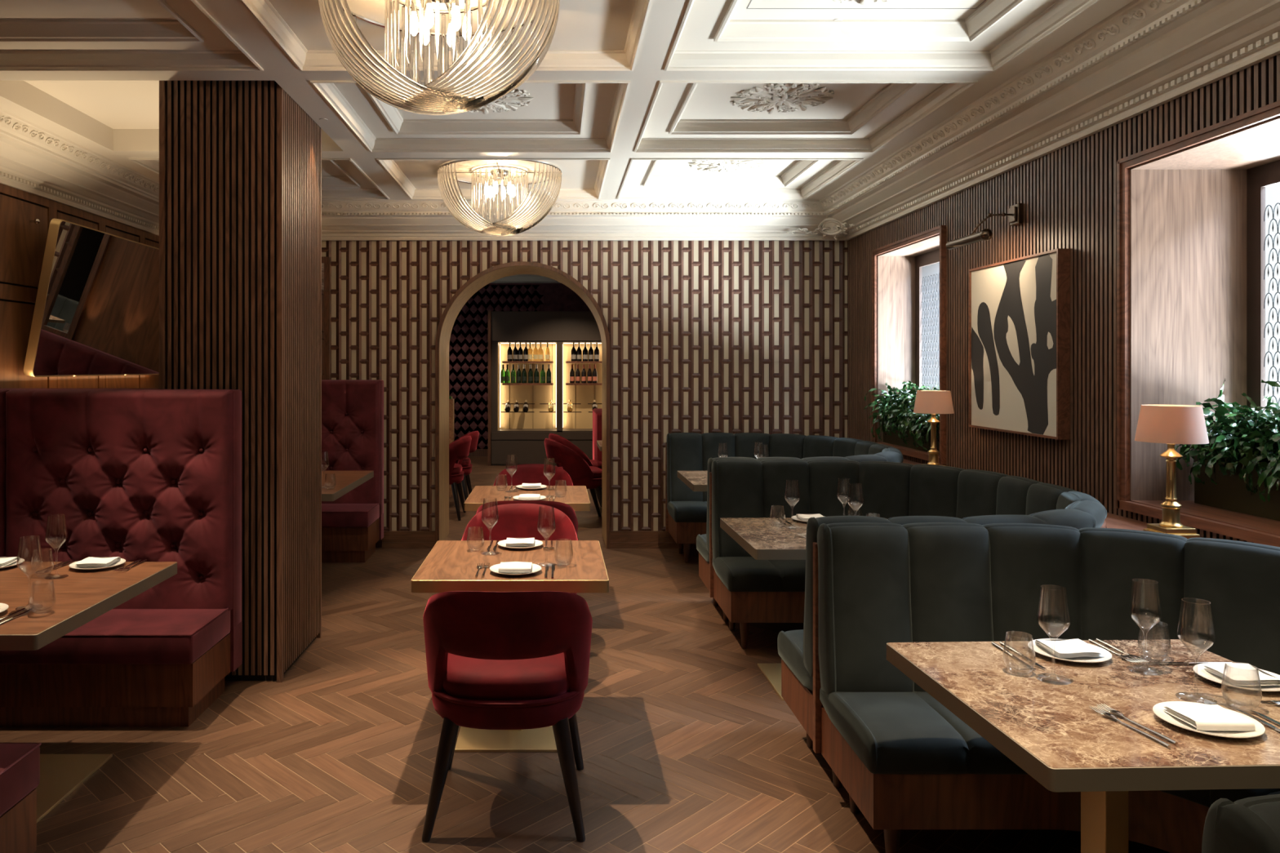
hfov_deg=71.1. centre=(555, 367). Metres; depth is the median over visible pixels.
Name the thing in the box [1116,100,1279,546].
window
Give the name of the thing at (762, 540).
marble table
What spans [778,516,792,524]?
knife
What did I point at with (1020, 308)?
framed painting
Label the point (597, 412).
sofa
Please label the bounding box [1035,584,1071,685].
wine glass
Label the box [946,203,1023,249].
picture light
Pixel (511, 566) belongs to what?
folded napkin
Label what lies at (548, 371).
wine bottle
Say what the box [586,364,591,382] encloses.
wine bottle
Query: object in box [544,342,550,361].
wine bottle
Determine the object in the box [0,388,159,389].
tufted bench
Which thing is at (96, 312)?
mirror
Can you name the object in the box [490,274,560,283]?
ceiling
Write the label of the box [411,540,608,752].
dining table
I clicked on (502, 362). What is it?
shelf
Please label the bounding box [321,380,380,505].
cushion
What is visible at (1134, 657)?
fork
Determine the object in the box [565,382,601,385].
shelf
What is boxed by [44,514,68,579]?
wine glass
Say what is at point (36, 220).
coat hook
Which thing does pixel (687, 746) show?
floor
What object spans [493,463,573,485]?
dining chair
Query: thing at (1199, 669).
dinner plate
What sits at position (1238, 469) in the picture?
planter
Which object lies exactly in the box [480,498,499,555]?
wine glass
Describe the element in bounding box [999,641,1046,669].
knife
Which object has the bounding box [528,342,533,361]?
wine bottle
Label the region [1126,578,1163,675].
wine glass
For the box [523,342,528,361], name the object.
wine bottle
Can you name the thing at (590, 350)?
wine bottle
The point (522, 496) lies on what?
folded napkin
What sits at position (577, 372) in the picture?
wine bottle
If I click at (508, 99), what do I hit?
rosette
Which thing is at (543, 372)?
wine bottle
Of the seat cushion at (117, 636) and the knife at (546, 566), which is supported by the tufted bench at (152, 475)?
the seat cushion at (117, 636)
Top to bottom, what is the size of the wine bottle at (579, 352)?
0.300 m
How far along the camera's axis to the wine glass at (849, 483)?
4.29 m
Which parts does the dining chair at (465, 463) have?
leg, seat, seat frame, leg, backrest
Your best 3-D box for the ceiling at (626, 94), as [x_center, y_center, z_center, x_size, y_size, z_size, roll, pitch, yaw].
[-0.385,-1.515,2.565,5.190,0.310,9.530,0,0,0]
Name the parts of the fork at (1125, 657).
handle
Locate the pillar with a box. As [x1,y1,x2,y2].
[159,80,321,682]
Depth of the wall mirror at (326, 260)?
7.57 m
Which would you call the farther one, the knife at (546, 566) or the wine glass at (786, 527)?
the wine glass at (786, 527)
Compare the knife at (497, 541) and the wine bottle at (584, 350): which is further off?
the wine bottle at (584, 350)
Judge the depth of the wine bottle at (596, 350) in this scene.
14.25 m
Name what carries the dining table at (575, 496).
on the floor
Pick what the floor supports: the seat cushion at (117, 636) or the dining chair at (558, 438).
the dining chair at (558, 438)
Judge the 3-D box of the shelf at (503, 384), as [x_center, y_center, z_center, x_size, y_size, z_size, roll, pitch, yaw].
[-0.435,0.270,14.300,0.810,0.030,0.360,0,0,0]
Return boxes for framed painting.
[968,248,1070,439]
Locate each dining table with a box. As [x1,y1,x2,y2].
[0,561,177,822]
[321,471,373,501]
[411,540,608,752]
[463,485,590,511]
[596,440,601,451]
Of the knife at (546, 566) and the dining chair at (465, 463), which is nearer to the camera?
the knife at (546, 566)
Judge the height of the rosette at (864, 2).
0.044 m
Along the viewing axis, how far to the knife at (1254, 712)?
2.02 m
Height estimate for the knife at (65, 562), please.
0.008 m
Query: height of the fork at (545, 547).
0.008 m
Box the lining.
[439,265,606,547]
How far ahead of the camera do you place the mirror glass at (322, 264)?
7.59 m
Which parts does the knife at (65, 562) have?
blade, handle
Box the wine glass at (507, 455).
[505,454,517,492]
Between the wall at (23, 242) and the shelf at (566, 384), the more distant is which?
the shelf at (566, 384)
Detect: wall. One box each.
[0,182,159,388]
[321,240,848,547]
[448,283,591,448]
[848,53,1279,543]
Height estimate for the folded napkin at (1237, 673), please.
0.026 m
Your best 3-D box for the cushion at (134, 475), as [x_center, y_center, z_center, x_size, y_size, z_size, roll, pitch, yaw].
[-2.065,0.630,4.207,1.064,1.040,0.069,0,0,0]
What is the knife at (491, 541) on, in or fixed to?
on the dining table at (450, 566)
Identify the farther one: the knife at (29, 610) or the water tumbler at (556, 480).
the water tumbler at (556, 480)
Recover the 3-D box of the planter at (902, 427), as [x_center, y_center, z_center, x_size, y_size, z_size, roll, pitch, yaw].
[2.553,0.326,6.384,0.497,0.508,1.457,0,0,0]
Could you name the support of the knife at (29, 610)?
on the dining table at (83, 596)
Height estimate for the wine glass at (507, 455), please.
0.236 m
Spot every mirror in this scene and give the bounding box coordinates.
[23,217,159,377]
[321,256,330,379]
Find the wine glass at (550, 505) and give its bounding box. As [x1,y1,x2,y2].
[536,505,556,566]
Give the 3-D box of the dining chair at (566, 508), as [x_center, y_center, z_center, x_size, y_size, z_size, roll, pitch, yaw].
[-0.165,1.133,5.069,0.592,0.835,0.630,0,0,0]
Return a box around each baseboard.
[382,530,696,548]
[467,448,488,456]
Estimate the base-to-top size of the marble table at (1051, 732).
0.750 m
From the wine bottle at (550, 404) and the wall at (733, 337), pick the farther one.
the wine bottle at (550, 404)
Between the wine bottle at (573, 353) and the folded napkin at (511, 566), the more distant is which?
the wine bottle at (573, 353)
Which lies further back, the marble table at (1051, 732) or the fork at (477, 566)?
the fork at (477, 566)
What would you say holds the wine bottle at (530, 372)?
on the wine cabinet
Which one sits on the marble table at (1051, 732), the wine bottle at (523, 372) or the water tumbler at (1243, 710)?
the water tumbler at (1243, 710)
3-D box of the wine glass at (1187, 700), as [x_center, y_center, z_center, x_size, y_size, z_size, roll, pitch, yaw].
[1.545,0.682,2.145,0.082,0.236,0.082,0,0,7]
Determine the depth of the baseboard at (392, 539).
7.61 m
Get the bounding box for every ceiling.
[0,0,1133,199]
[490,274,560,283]
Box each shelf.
[502,361,553,363]
[502,382,553,385]
[565,361,601,363]
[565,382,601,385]
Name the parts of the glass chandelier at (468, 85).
bulb, bulb, bulb, rim frame, bulb, bulb, bulb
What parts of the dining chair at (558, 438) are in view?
backrest, seat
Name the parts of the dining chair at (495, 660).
leg, leg, seat, seat frame, backrest, leg, leg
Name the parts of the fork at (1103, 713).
handle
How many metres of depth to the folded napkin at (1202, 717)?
1.96 m
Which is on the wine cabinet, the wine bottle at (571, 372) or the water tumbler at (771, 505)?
the wine bottle at (571, 372)
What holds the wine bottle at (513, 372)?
on the wine cabinet
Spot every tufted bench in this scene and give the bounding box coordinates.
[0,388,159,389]
[0,389,242,726]
[0,742,40,852]
[321,379,383,562]
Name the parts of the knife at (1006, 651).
handle, blade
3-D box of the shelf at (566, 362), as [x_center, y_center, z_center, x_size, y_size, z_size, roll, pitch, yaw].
[0.535,-0.080,14.300,0.730,0.030,0.360,0,0,0]
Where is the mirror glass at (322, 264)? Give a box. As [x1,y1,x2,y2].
[321,262,324,375]
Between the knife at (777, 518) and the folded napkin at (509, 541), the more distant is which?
the knife at (777, 518)
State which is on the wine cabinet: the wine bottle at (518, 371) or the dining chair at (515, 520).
the wine bottle at (518, 371)
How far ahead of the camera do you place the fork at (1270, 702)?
2.10 m
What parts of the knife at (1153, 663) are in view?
blade, handle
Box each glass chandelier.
[318,0,559,115]
[437,160,561,236]
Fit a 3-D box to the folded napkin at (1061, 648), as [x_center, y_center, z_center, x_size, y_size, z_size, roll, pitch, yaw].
[1.425,0.780,2.467,0.126,0.026,0.117,0,0,-3]
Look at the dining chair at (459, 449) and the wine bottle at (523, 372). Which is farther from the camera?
the wine bottle at (523, 372)
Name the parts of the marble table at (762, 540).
plate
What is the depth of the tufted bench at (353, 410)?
7.41 m
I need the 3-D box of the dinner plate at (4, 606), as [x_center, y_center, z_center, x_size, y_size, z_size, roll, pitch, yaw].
[-1.875,0.792,2.860,0.203,0.016,0.203,0,0,0]
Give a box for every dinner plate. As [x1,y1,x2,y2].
[0,558,24,568]
[0,603,8,613]
[68,558,125,570]
[489,564,541,575]
[497,539,542,549]
[512,495,546,500]
[515,484,546,489]
[791,515,824,523]
[1027,638,1111,662]
[1152,701,1265,738]
[1192,662,1279,691]
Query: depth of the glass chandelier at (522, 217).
6.38 m
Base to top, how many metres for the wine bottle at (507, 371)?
0.300 m
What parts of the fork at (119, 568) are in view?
handle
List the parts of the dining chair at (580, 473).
backrest, seat, seat frame, leg, leg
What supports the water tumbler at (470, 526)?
on the dining table at (450, 566)
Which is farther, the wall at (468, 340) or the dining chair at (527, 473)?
the wall at (468, 340)
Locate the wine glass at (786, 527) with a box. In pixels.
[783,480,800,528]
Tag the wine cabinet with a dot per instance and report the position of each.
(521, 434)
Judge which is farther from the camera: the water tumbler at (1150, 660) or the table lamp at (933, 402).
the table lamp at (933, 402)
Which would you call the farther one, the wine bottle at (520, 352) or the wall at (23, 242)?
the wine bottle at (520, 352)
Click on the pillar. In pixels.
(240, 161)
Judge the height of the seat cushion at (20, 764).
0.130 m
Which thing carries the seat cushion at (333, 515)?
on the tufted bench at (353, 410)
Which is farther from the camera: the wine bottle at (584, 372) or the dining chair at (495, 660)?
the wine bottle at (584, 372)
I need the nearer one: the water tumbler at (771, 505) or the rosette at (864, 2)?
the rosette at (864, 2)
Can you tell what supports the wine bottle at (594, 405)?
on the wine cabinet
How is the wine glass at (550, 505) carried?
on the dining table at (450, 566)
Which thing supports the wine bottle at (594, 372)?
on the wine cabinet
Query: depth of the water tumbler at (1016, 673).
2.32 m
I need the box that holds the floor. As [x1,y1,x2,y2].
[0,456,1170,852]
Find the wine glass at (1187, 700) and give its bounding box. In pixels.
[1175,598,1216,705]
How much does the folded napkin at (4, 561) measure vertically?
0.026 m
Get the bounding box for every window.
[871,225,946,464]
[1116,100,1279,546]
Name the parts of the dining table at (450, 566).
plate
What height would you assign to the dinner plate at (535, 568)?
0.016 m
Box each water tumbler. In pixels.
[29,579,56,614]
[31,548,53,577]
[466,526,484,551]
[554,480,567,497]
[554,539,573,565]
[769,505,785,526]
[1002,631,1035,675]
[1137,621,1171,662]
[1220,662,1262,711]
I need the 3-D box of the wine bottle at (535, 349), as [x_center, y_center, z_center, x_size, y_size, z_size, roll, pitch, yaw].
[-0.309,-0.245,14.280,0.088,0.300,0.089,0,0,0]
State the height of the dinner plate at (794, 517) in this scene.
0.016 m
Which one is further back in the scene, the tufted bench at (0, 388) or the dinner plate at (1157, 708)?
the tufted bench at (0, 388)
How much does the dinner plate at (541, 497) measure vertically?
0.016 m
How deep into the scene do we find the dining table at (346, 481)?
6.27 m
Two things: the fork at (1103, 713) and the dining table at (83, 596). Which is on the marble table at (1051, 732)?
the fork at (1103, 713)
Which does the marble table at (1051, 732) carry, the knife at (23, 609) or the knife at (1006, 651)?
the knife at (1006, 651)
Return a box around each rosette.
[466,86,533,114]
[688,160,765,173]
[730,83,834,114]
[831,0,897,5]
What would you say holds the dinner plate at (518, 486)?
on the dining table at (575, 496)
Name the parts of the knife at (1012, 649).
handle, blade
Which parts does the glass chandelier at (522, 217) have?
bulb, bulb, rim frame, bulb, bulb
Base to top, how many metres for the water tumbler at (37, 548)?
0.100 m
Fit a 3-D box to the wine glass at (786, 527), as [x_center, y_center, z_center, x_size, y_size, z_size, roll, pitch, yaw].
[1.180,0.682,4.427,0.082,0.236,0.082,0,0,-7]
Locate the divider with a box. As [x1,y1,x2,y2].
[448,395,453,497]
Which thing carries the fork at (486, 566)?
on the dining table at (450, 566)
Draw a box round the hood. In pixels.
[946,228,992,249]
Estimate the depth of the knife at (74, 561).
3.58 m
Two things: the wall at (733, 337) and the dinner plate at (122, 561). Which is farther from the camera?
the wall at (733, 337)
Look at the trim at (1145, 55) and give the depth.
5.32 m
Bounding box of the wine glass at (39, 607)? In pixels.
[15,536,44,611]
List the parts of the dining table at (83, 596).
plate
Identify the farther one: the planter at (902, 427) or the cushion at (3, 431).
the planter at (902, 427)
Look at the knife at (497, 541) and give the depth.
3.94 m
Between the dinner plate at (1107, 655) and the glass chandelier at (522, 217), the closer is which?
the dinner plate at (1107, 655)
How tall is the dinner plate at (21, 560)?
0.016 m
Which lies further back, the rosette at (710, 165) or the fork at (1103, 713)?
the rosette at (710, 165)
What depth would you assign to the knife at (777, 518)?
4.61 m
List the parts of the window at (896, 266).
sill, frame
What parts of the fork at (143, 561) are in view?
handle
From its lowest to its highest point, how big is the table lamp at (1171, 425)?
0.520 m
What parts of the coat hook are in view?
knob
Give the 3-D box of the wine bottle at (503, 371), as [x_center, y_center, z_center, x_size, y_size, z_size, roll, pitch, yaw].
[-0.835,0.105,14.280,0.080,0.300,0.081,0,0,0]
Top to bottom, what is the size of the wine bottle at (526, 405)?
0.188 m
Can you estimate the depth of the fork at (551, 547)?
3.92 m
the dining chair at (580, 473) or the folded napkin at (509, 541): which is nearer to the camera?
the folded napkin at (509, 541)
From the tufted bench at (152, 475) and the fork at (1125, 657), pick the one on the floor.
the tufted bench at (152, 475)
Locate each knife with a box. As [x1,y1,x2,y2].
[0,607,26,620]
[0,608,32,624]
[35,560,71,573]
[44,559,79,572]
[487,540,493,551]
[493,540,498,551]
[544,564,548,578]
[551,564,555,578]
[774,516,786,524]
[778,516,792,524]
[991,642,1036,670]
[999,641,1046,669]
[1147,662,1231,664]
[1235,709,1279,732]
[1249,710,1279,725]
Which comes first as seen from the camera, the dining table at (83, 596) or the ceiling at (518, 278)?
the dining table at (83, 596)
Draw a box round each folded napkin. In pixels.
[0,556,19,567]
[74,556,120,567]
[498,561,532,573]
[505,537,534,546]
[518,493,540,499]
[521,483,541,488]
[795,513,823,520]
[1035,638,1104,657]
[1162,703,1255,731]
[1203,662,1279,687]
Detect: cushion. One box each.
[0,390,9,556]
[0,608,230,664]
[0,744,39,816]
[5,390,232,610]
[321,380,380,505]
[321,503,379,527]
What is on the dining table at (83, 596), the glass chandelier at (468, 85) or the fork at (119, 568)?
the fork at (119, 568)
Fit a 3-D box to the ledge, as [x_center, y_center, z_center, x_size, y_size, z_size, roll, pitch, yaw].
[1.980,0.672,4.250,1.060,0.025,6.700,0,0,0]
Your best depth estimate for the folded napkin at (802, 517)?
4.60 m
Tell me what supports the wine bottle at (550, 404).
on the wine cabinet
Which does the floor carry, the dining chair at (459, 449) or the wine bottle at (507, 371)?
the dining chair at (459, 449)
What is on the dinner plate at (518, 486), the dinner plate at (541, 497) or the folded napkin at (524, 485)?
the folded napkin at (524, 485)
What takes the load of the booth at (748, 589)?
on the floor
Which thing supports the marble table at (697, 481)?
on the floor
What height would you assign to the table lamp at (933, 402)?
0.520 m
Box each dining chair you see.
[422,591,592,842]
[448,435,471,520]
[457,431,479,500]
[461,503,577,594]
[475,500,577,534]
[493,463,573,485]
[543,438,601,516]
[548,433,601,506]
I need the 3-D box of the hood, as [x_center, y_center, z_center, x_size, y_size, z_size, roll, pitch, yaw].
[2.275,-0.700,4.904,0.064,0.064,0.481,0,0,0]
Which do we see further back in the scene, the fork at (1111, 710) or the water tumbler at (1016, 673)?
the water tumbler at (1016, 673)
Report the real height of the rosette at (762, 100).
0.044 m
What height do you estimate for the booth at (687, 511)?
1.004 m
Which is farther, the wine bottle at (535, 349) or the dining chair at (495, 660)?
the wine bottle at (535, 349)
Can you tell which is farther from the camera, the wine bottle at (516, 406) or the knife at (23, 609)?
the wine bottle at (516, 406)
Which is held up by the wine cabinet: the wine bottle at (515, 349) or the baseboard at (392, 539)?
the wine bottle at (515, 349)
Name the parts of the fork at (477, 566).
handle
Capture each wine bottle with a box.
[500,364,505,382]
[505,364,510,382]
[505,400,511,411]
[506,342,512,361]
[511,364,515,382]
[512,342,517,361]
[513,400,519,411]
[516,364,521,382]
[517,342,523,361]
[521,364,526,382]
[522,400,528,411]
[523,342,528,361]
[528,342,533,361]
[528,364,533,382]
[533,342,537,361]
[533,364,538,382]
[537,342,543,361]
[540,364,545,382]
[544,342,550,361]
[546,364,551,382]
[548,400,553,411]
[567,400,572,411]
[569,364,574,382]
[570,342,576,361]
[575,364,580,382]
[576,342,582,361]
[581,364,586,382]
[582,342,587,361]
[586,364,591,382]
[588,342,593,361]
[591,400,597,409]
[592,364,597,382]
[594,342,599,361]
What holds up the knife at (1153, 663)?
on the marble table at (1051, 732)
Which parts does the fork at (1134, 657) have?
handle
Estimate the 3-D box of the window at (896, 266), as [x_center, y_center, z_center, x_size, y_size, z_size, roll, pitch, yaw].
[2.650,-0.145,6.343,0.340,1.537,1.253,0,0,0]
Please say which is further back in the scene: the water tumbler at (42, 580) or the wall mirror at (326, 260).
the wall mirror at (326, 260)
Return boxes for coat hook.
[30,218,39,223]
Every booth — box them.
[665,432,903,621]
[710,459,1106,788]
[813,522,1279,852]
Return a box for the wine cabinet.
[488,310,601,466]
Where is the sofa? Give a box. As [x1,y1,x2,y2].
[592,408,601,462]
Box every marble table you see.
[677,471,707,491]
[720,517,887,700]
[886,639,1279,852]
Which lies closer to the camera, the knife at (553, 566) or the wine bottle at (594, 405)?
the knife at (553, 566)
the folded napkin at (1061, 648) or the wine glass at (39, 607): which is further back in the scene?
the wine glass at (39, 607)
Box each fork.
[114,559,141,570]
[120,559,146,570]
[475,563,483,577]
[481,562,489,577]
[542,540,548,550]
[548,540,554,550]
[1088,639,1141,662]
[1089,706,1171,747]
[1096,638,1148,662]
[1097,703,1177,745]
[1255,699,1279,705]
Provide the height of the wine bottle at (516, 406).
0.188 m
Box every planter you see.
[863,381,939,454]
[1174,377,1279,520]
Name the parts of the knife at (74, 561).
blade, handle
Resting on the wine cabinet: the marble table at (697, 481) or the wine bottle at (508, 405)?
the wine bottle at (508, 405)
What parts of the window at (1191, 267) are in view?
sill, frame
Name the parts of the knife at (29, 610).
handle, blade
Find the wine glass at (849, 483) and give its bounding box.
[847,483,863,508]
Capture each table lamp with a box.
[913,390,954,466]
[1134,404,1208,538]
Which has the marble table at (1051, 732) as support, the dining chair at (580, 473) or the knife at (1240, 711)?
the knife at (1240, 711)
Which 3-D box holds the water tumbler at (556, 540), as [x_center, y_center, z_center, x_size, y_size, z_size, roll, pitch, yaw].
[0.035,0.750,3.600,0.077,0.100,0.077,0,0,8]
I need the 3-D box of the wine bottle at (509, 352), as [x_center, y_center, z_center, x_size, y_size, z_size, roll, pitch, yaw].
[-0.726,-0.245,14.280,0.088,0.300,0.089,0,0,0]
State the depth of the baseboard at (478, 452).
15.48 m
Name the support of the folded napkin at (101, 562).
on the dinner plate at (122, 561)
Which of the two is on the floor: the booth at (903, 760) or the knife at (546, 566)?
the booth at (903, 760)
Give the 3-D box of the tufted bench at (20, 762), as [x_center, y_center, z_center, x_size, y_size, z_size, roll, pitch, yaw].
[-2.400,0.829,2.401,1.720,1.442,0.581,0,0,0]
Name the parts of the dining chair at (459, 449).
seat frame, leg, seat, backrest, leg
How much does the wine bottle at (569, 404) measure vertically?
0.188 m
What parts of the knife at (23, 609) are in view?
blade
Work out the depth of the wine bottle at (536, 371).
14.25 m
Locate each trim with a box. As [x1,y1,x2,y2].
[0,0,1279,240]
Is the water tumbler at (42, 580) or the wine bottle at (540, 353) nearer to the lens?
the water tumbler at (42, 580)
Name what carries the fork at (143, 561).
on the dining table at (83, 596)
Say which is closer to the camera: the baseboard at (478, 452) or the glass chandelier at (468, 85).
the glass chandelier at (468, 85)
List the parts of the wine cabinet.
trim, bottle rail, door panel, door panel, door panel, door panel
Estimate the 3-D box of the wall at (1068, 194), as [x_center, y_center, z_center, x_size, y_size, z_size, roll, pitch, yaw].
[2.785,-0.050,2.765,0.550,3.200,9.930,0,0,0]
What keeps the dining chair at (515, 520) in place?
on the floor
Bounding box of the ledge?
[902,458,1203,537]
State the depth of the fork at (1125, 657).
2.46 m
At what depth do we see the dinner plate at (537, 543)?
3.94 m

